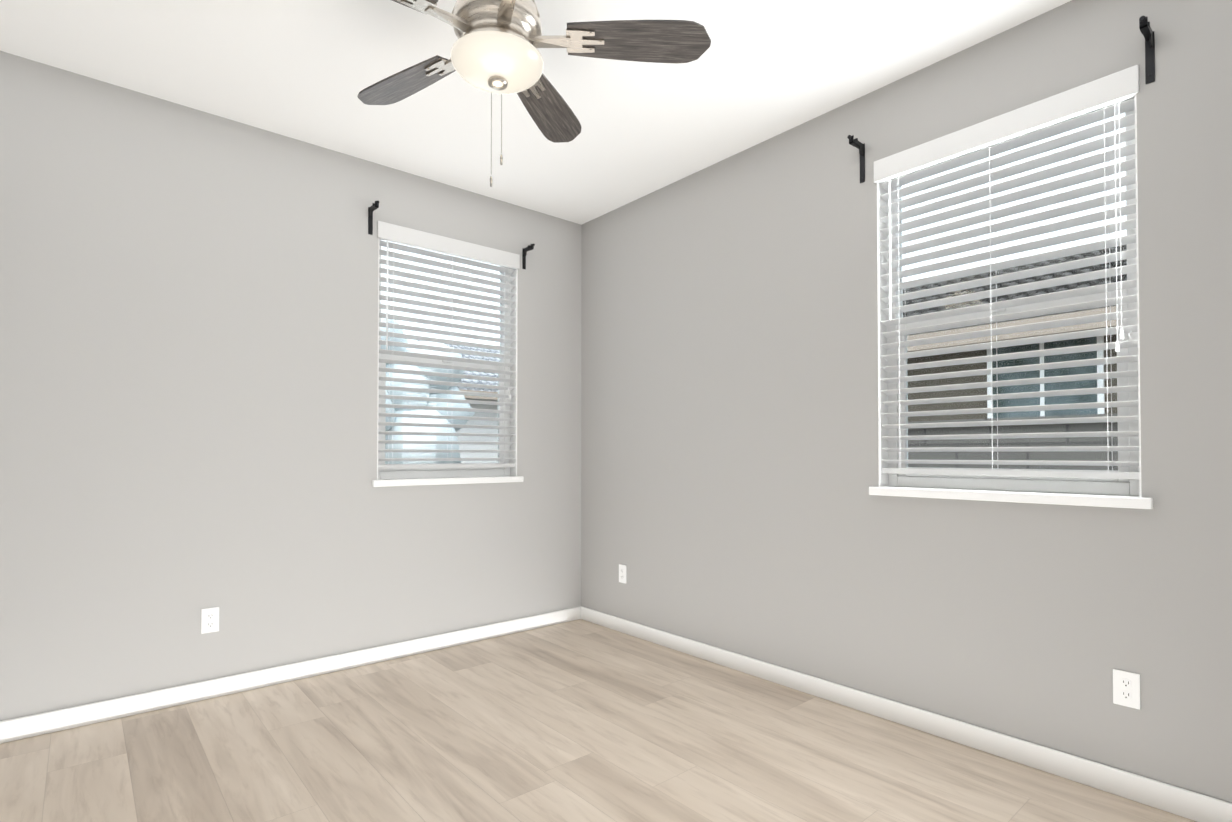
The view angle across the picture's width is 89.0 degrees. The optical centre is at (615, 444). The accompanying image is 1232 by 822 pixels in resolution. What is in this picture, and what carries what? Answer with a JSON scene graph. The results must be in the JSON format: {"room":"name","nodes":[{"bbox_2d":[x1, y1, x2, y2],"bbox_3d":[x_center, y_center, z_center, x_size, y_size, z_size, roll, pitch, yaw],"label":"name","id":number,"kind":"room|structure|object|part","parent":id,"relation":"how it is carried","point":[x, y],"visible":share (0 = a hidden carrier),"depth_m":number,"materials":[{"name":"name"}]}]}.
{"room":"empty bedroom","nodes":[
{"label":"empty bedroom","id":0,"kind":"room"},
{"bbox_2d":[0,51,580,720],"bbox_3d":[-1.591,-0.183,3.299,3.725,2.740,0.150,1,-1,-41],"label":"wall","id":1,"kind":"structure","parent":0,"point":[188,363],"depth_m":2.96,"materials":[{"name":"grey paint"}]},
{"bbox_2d":[201,607,218,633],"bbox_3d":[-1.892,0.819,2.922,0.070,0.114,0.008,1,-1,-41],"label":"electrical outlet","id":2,"kind":"object","parent":1,"relation":"attached to","point":[209,620],"visible":1,"depth_m":2.92,"materials":[{"name":"white plastic"}]},
{"bbox_2d":[0,606,581,743],"bbox_3d":[-1.538,1.143,3.216,3.425,0.086,0.014,1,-1,-41],"label":"baseboard","id":3,"kind":"structure","parent":1,"relation":"attached to","point":[19,728],"depth_m":3.02,"materials":[{"name":"white wood"}]},
{"bbox_2d":[368,200,379,234],"bbox_3d":[-1.306,-1.226,3.383,0.024,0.153,0.117,1,-1,-41],"label":"curtain bracket","id":4,"kind":"object","parent":1,"relation":"attached to","point":[373,207],"visible":1,"depth_m":3.42,"materials":[{"name":"black metal"}]},
{"bbox_2d":[378,239,514,478],"bbox_3d":[-1.024,-0.512,3.795,0.890,1.422,0.131,1,-1,-41],"label":"window blind","id":5,"kind":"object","parent":1,"relation":"in","point":[397,357],"depth_m":3.75,"materials":[{"name":"white plastic"}]},
{"bbox_3d":[-0.998,0.129,3.756,0.878,0.024,0.052,1,-1,-41],"label":"back window blind bottom rail","id":6,"kind":"part","parent":5,"relation":"part of","materials":[{"name":"white plastic"}]},
{"bbox_2d":[377,248,517,479],"bbox_3d":[-0.997,-0.512,3.765,0.890,1.422,0.078,1,-1,-41],"label":"liner","id":7,"kind":"object","parent":5,"relation":"attached to","point":[513,454],"visible":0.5,"depth_m":4.04,"materials":[{"name":"white"}]},
{"bbox_2d":[377,221,519,269],"bbox_3d":[-0.990,-1.181,3.766,0.906,0.092,0.082,1,-1,-41],"label":"blind valance","id":8,"kind":"object","parent":5,"relation":"attached to","point":[419,239],"visible":0.9,"depth_m":3.70,"materials":[{"name":"white"}]},
{"bbox_2d":[386,240,393,464],"bbox_3d":[-1.267,-0.531,3.522,0.034,1.292,0.075,0,-1,-8],"label":"blind cord","id":9,"kind":"object","parent":8,"relation":"hanging from","point":[387,240],"depth_m":3.50,"materials":[{"name":"white fabric"}]},
{"bbox_2d":[447,255,452,463],"bbox_3d":[-0.998,-0.527,3.766,0.002,1.292,0.060,1,-1,-41],"label":"blind cord","id":10,"kind":"object","parent":8,"relation":"hanging from","point":[452,333],"depth_m":3.75,"materials":[{"name":"white fabric"}]},
{"bbox_2d":[499,267,510,463],"bbox_3d":[-0.711,-0.524,3.994,0.081,1.292,0.039,0,-1,10],"label":"blind cord","id":11,"kind":"object","parent":8,"relation":"hanging from","point":[504,267],"depth_m":3.99,"materials":[{"name":"white plastic"}]},
{"bbox_2d":[372,476,523,486],"bbox_3d":[-0.987,0.217,3.741,0.950,0.036,0.110,1,-1,-41],"label":"window sill","id":12,"kind":"structure","parent":1,"relation":"attached to","point":[430,481],"depth_m":3.66,"materials":[{"name":"white"}]},
{"bbox_2d":[522,243,534,269],"bbox_3d":[-0.559,-1.209,4.022,0.024,0.140,0.117,1,-1,-41],"label":"curtain bracket","id":13,"kind":"object","parent":1,"relation":"attached to","point":[526,249],"visible":1,"depth_m":4.05,"materials":[{"name":"black metal"}]},
{"bbox_2d":[0,0,1071,224],"bbox_3d":[-0.318,-1.651,1.835,3.725,0.150,4.064,1,-1,-41],"label":"ceiling","id":14,"kind":"structure","parent":0,"point":[756,72],"depth_m":2.63,"materials":[{"name":"white paint"}]},
{"bbox_2d":[357,0,710,186],"bbox_3d":[-0.412,-1.210,1.912,1.222,0.729,1.270,1,-1,-41],"label":"ceiling fan","id":15,"kind":"object","parent":14,"relation":"hanging from","point":[496,45],"visible":1,"depth_m":1.94,"materials":[{"name":"brown wood"}]},
{"bbox_3d":[-0.366,-1.380,1.944,0.272,0.388,0.279,1,-1,-41],"label":"motor","id":16,"kind":"part","parent":15,"relation":"part of","materials":[{"name":"silver metal"}]},
{"bbox_3d":[-0.366,-1.159,1.941,0.284,0.066,0.284,1,-1,-41],"label":"lamp shade","id":17,"kind":"part","parent":15,"relation":"part of","materials":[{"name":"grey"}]},
{"bbox_2d":[0,619,1196,821],"bbox_3d":[-0.318,1.224,1.791,3.725,0.120,4.064,1,-1,-41],"label":"floor","id":18,"kind":"structure","parent":0,"point":[580,720],"depth_m":2.35,"materials":[{"name":"brown wood"}]},
{"bbox_2d":[581,0,1231,802],"bbox_3d":[1.088,-0.189,2.918,0.150,2.740,3.914,1,-1,-41],"label":"wall","id":19,"kind":"structure","parent":0,"point":[729,392],"depth_m":2.69,"materials":[{"name":"grey paint"}]},
{"bbox_2d":[619,564,626,583],"bbox_3d":[0.042,0.826,4.003,0.008,0.114,0.070,1,-1,-41],"label":"electrical outlet","id":20,"kind":"object","parent":19,"relation":"attached to","point":[622,573],"visible":1,"depth_m":4.00,"materials":[{"name":"white plastic"}]},
{"bbox_2d":[847,135,864,182],"bbox_3d":[1.059,-1.261,2.764,0.117,0.177,0.024,1,-1,-41],"label":"curtain bracket","id":21,"kind":"object","parent":19,"relation":"attached to","point":[856,143],"visible":1,"depth_m":2.79,"materials":[{"name":"black metal"}]},
{"bbox_2d":[581,607,1231,821],"bbox_3d":[0.982,1.138,2.896,0.014,0.086,3.750,1,-1,-41],"label":"baseboard","id":22,"kind":"structure","parent":19,"relation":"attached to","point":[1188,804],"depth_m":2.44,"materials":[{"name":"white"}]},
{"bbox_2d":[880,97,1139,495],"bbox_3d":[1.495,-0.532,2.455,0.131,1.422,0.890,1,-1,-41],"label":"window","id":23,"kind":"structure","parent":19,"relation":"in","point":[1125,389],"depth_m":2.37,"materials":[{"name":"white plastic"}]},
{"bbox_2d":[874,65,1138,183],"bbox_3d":[1.455,-1.202,2.431,0.082,0.092,0.906,1,-1,-41],"label":"blind valance","id":24,"kind":"object","parent":23,"relation":"attached to","point":[1113,88],"visible":0.96,"depth_m":2.33,"materials":[{"name":"white"}]},
{"bbox_2d":[889,179,906,467],"bbox_3d":[1.222,-0.543,2.698,0.075,1.292,0.034,0,-1,-8],"label":"blind cord","id":25,"kind":"object","parent":24,"relation":"hanging from","point":[889,179],"depth_m":2.71,"materials":[{"name":"white fabric"}]},
{"bbox_2d":[989,145,997,469],"bbox_3d":[1.465,-0.548,2.430,0.060,1.292,0.002,1,-1,-41],"label":"blind cord","id":26,"kind":"object","parent":24,"relation":"hanging from","point":[989,145],"depth_m":2.42,"materials":[{"name":"white fabric"}]},
{"bbox_2d":[1103,103,1123,471],"bbox_3d":[1.694,-0.552,2.142,0.039,1.292,0.081,0,-1,10],"label":"blind cord","id":27,"kind":"object","parent":24,"relation":"hanging from","point":[1117,341],"depth_m":2.13,"materials":[{"name":"white plastic"}]},
{"bbox_2d":[877,94,1141,496],"bbox_3d":[1.464,-0.532,2.429,0.078,1.422,0.890,1,-1,-41],"label":"liner","id":28,"kind":"object","parent":23,"relation":"attached to","point":[882,374],"visible":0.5,"depth_m":2.75,"materials":[{"name":"white"}]},
{"bbox_3d":[1.465,0.108,2.420,0.052,0.024,0.878,1,-1,-41],"label":"right window blind bottom rail","id":29,"kind":"part","parent":23,"relation":"part of","materials":[{"name":"white plastic"}]},
{"bbox_2d":[869,486,1152,508],"bbox_3d":[1.452,0.196,2.407,0.110,0.036,0.950,1,-1,-41],"label":"window sill","id":30,"kind":"structure","parent":19,"relation":"attached to","point":[1119,501],"depth_m":2.29,"materials":[{"name":"white"}]},
{"bbox_2d":[1113,669,1139,709],"bbox_3d":[1.692,0.810,2.076,0.008,0.114,0.070,1,-1,-41],"label":"electrical outlet","id":31,"kind":"object","parent":19,"relation":"attached to","point":[1126,688],"visible":1,"depth_m":2.07,"materials":[{"name":"white plastic"}]},
{"bbox_2d":[1139,16,1154,83],"bbox_3d":[1.703,-1.268,2.011,0.117,0.170,0.024,1,-1,-41],"label":"curtain bracket","id":32,"kind":"object","parent":19,"relation":"attached to","point":[1147,32],"visible":1,"depth_m":2.04,"materials":[{"name":"black metal"}]},
{"label":"outside","id":33,"kind":"structure","parent":0,"visible":0},
{"bbox_3d":[0.456,1.794,7.010,100.000,0.200,100.000,1,-1,-41],"label":"ground","id":34,"kind":"structure","parent":33,"visible":0},
{"bbox_2d":[381,309,474,478],"bbox_3d":[-2.966,0.054,7.610,2.478,3.301,2.198,1,-1,-41],"label":"tree","id":35,"kind":"object","parent":34,"relation":"on","point":[425,420],"depth_m":7.10,"materials":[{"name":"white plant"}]},
{"bbox_2d":[417,340,499,477],"bbox_3d":[-4.709,-0.722,16.927,12.000,5.133,4.885,1,-1,-41],"label":"house","id":36,"kind":"structure","parent":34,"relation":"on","point":[481,430],"depth_m":15.64,"materials":[{"name":"grey paint"}]},
{"bbox_2d":[896,413,1129,495],"bbox_3d":[4.953,0.697,1.004,0.240,1.810,15.000,1,-1,-41],"label":"fence","id":37,"kind":"object","parent":34,"relation":"on","point":[1038,428],"depth_m":3.79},
{"bbox_2d":[903,245,1126,421],"bbox_3d":[7.331,-0.669,9.643,7.980,4.806,18.000,1,-1,-41],"label":"neighboring house","id":38,"kind":"structure","parent":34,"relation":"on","point":[1029,374],"depth_m":7.50,"materials":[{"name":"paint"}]}
]}

